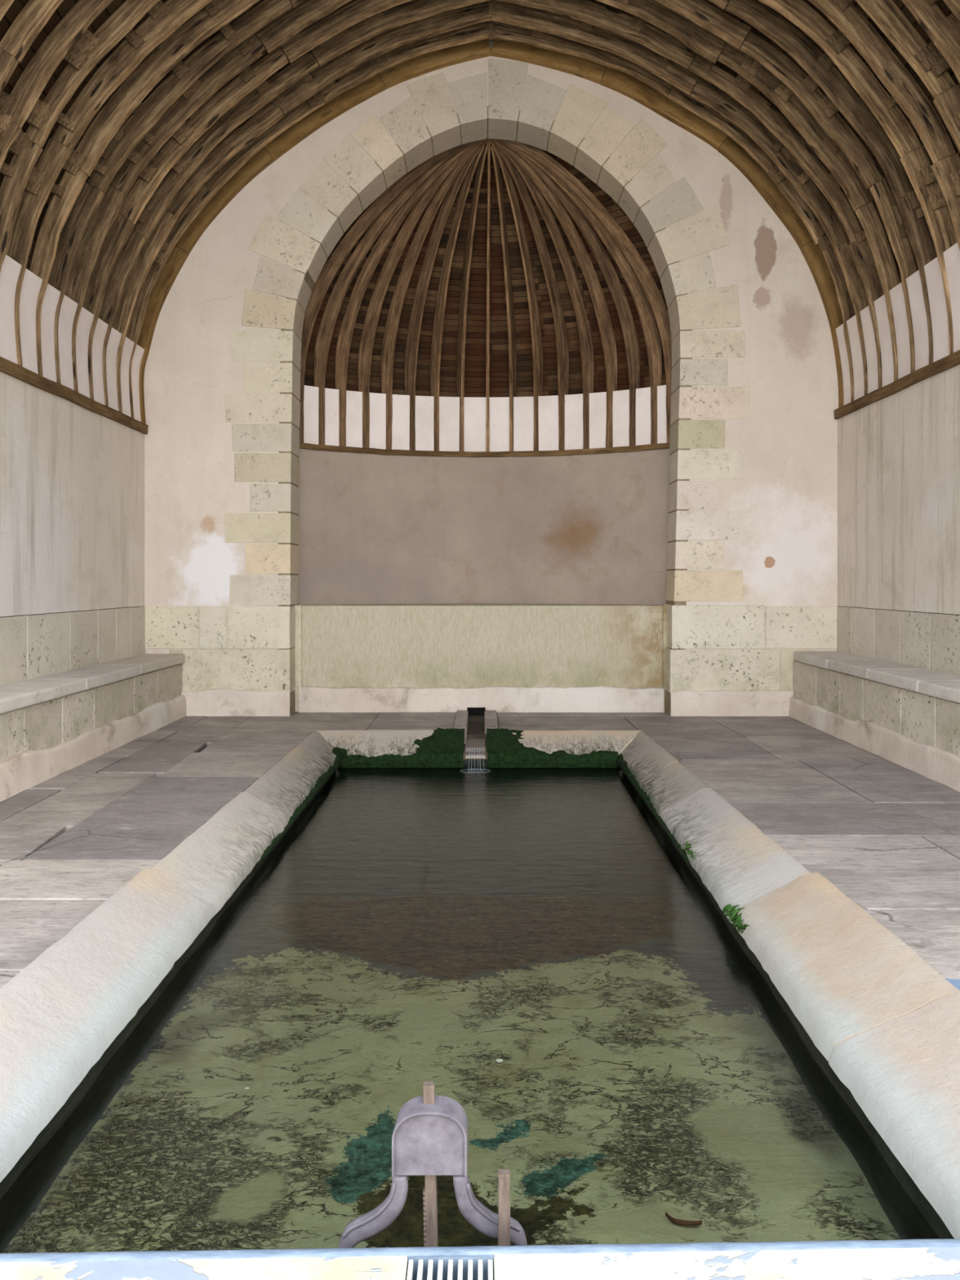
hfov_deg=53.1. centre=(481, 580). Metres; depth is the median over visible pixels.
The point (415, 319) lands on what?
rib
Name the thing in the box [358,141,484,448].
rib
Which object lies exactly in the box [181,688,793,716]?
footing
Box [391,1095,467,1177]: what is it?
hood
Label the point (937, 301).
band
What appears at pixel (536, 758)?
moss
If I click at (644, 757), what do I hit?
stone
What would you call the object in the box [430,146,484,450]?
rib
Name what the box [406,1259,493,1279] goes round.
grille
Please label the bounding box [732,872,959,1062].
stone
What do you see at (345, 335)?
rib
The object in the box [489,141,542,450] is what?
rib
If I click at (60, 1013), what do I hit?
stone
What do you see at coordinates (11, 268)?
band
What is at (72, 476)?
wall
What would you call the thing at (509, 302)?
rib
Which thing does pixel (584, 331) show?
rib
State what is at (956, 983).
puddle
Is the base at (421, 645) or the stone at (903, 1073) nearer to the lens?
the stone at (903, 1073)
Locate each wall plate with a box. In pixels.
[0,356,148,434]
[299,442,669,457]
[833,349,959,419]
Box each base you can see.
[145,604,836,693]
[294,603,667,711]
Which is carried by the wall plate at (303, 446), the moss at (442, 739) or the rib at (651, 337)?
the rib at (651, 337)
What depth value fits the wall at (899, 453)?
7.79 m
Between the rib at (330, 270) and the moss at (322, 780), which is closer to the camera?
the moss at (322, 780)
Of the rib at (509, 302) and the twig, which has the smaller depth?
the twig
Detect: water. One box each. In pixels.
[2,782,901,1253]
[297,768,655,848]
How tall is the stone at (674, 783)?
0.202 m
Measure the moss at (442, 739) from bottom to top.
0.200 m
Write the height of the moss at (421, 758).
0.178 m
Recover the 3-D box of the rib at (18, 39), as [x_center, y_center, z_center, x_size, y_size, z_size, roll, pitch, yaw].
[0.085,-3.330,5.786,6.944,3.756,0.123,0,0,0]
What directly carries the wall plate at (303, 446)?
attached to the wall niche
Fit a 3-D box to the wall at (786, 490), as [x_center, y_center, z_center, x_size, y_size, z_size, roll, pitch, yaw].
[0.094,-2.090,9.440,7.274,6.881,0.420,0,0,0]
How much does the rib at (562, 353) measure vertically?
3.220 m
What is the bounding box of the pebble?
[495,1058,502,1062]
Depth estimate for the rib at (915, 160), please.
7.02 m
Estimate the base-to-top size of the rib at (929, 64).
3.754 m
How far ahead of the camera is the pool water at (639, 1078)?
3.40 m
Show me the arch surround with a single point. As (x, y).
(703, 232)
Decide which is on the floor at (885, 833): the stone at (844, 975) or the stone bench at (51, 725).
the stone bench at (51, 725)
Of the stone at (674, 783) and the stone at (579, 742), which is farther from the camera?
the stone at (579, 742)
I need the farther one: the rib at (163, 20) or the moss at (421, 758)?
the moss at (421, 758)
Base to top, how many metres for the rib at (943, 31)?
3.756 m
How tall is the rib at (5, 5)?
3.754 m
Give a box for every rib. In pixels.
[0,0,14,21]
[0,0,959,95]
[0,0,959,169]
[0,0,959,272]
[6,0,959,366]
[29,0,957,376]
[48,0,937,384]
[65,0,917,392]
[82,0,900,399]
[98,0,884,406]
[111,0,868,413]
[125,20,855,418]
[137,38,843,424]
[299,137,488,442]
[314,146,470,444]
[335,142,479,446]
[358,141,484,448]
[381,145,479,449]
[404,140,487,450]
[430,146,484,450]
[456,138,489,451]
[485,142,489,451]
[489,138,568,449]
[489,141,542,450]
[490,138,617,447]
[490,145,516,451]
[491,138,662,444]
[492,138,671,442]
[498,146,593,448]
[503,145,639,445]
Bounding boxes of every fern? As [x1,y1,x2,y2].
[683,840,698,859]
[722,903,750,933]
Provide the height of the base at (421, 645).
1.056 m
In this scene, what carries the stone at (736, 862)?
on the wall at (911, 1215)
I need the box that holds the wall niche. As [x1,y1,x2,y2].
[297,448,670,604]
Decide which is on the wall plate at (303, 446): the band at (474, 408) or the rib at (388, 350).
the rib at (388, 350)
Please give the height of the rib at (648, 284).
3.226 m
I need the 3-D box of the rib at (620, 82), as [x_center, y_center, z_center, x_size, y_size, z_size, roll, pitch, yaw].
[0.095,-3.360,9.195,7.154,3.829,0.066,0,0,0]
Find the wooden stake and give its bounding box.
[497,1168,510,1245]
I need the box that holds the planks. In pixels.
[304,142,668,397]
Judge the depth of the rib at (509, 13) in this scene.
8.57 m
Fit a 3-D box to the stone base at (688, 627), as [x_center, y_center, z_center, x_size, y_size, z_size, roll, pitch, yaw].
[0.092,0.660,9.432,6.847,0.841,0.428,0,0,0]
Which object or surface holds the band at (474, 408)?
attached to the planks
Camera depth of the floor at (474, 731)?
8.44 m
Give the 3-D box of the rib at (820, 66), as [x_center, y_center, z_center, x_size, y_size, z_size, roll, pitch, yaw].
[0.101,-3.330,7.346,6.967,3.755,0.125,0,0,0]
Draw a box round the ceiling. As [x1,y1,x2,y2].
[0,0,959,294]
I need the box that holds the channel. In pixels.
[453,707,498,758]
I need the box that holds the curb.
[0,1239,959,1279]
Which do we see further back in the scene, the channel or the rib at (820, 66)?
the channel
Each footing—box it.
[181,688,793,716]
[298,685,664,712]
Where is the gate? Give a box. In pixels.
[338,1081,527,1248]
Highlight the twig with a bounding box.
[665,1211,702,1226]
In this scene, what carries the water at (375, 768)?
in the wall at (911, 1215)
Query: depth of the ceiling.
6.81 m
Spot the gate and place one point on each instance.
(429, 1137)
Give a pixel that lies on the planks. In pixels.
(476, 317)
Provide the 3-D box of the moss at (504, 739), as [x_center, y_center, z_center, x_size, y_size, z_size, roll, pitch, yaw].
[0.333,1.377,8.178,0.576,0.197,0.331,0,0,0]
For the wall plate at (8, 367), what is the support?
on the wall at (72, 476)
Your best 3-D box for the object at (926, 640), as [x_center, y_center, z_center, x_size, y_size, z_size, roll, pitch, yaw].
[3.616,0.785,5.218,0.408,1.070,8.025,0,0,0]
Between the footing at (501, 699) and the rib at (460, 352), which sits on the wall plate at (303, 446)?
the rib at (460, 352)
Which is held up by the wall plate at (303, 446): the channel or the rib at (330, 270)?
the rib at (330, 270)
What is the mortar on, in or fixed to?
attached to the wall at (786, 490)
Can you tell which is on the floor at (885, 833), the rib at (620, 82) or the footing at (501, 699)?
the footing at (501, 699)
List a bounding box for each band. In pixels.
[0,254,144,422]
[303,385,666,451]
[835,242,959,405]
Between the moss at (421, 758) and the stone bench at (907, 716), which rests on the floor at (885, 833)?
the stone bench at (907, 716)
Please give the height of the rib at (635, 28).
3.755 m
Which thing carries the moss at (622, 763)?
attached to the stone at (736, 862)
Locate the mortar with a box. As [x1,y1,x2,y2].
[278,106,692,715]
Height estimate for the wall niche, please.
6.500 m
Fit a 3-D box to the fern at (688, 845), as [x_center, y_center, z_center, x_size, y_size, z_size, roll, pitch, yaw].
[1.135,1.450,5.132,0.072,0.069,0.303,0,0,0]
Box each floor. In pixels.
[0,711,959,987]
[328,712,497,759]
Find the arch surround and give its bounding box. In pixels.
[225,57,750,604]
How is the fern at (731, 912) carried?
on the stone at (844, 975)
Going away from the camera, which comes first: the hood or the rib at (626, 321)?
the hood
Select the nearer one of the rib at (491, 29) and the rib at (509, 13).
the rib at (509, 13)
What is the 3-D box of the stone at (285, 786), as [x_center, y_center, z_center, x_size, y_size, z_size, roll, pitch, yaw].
[-1.324,1.399,7.105,0.285,0.201,2.442,0,0,0]
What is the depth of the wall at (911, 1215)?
3.38 m
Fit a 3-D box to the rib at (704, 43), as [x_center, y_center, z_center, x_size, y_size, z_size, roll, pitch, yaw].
[0.089,-3.330,7.972,6.942,3.755,0.127,0,0,0]
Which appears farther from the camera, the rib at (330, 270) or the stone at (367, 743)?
the rib at (330, 270)
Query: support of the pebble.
on the pool water at (639, 1078)
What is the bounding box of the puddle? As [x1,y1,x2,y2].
[945,977,959,990]
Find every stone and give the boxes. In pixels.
[0,868,213,1182]
[150,791,287,916]
[243,730,336,822]
[316,729,434,756]
[512,729,640,755]
[620,730,678,786]
[640,761,708,816]
[661,787,809,923]
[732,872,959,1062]
[828,993,959,1239]
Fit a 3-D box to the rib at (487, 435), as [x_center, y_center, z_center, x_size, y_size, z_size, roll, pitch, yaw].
[0.074,-3.005,10.149,0.035,3.229,0.715,0,0,-1]
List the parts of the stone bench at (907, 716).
seat, seat, seat, seat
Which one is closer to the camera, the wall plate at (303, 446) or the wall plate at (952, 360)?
the wall plate at (952, 360)
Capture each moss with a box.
[255,755,342,865]
[332,746,346,758]
[341,746,463,768]
[408,727,464,753]
[486,728,530,752]
[487,745,618,768]
[617,753,689,862]
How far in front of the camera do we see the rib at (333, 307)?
9.86 m
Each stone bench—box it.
[0,653,186,802]
[788,651,959,791]
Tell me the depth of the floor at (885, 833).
5.54 m
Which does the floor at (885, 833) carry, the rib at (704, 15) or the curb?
the curb
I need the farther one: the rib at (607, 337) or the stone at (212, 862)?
the rib at (607, 337)
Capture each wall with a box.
[0,371,144,617]
[0,759,954,1253]
[142,39,840,690]
[837,364,959,614]
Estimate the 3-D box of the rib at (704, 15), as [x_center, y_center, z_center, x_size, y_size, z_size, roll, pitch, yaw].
[0.090,-3.330,7.660,6.948,3.755,0.127,0,0,0]
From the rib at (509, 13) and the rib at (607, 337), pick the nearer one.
the rib at (509, 13)
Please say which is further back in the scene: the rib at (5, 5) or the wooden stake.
the rib at (5, 5)
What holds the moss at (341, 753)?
attached to the stone at (285, 786)
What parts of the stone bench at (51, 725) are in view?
seat, seat, seat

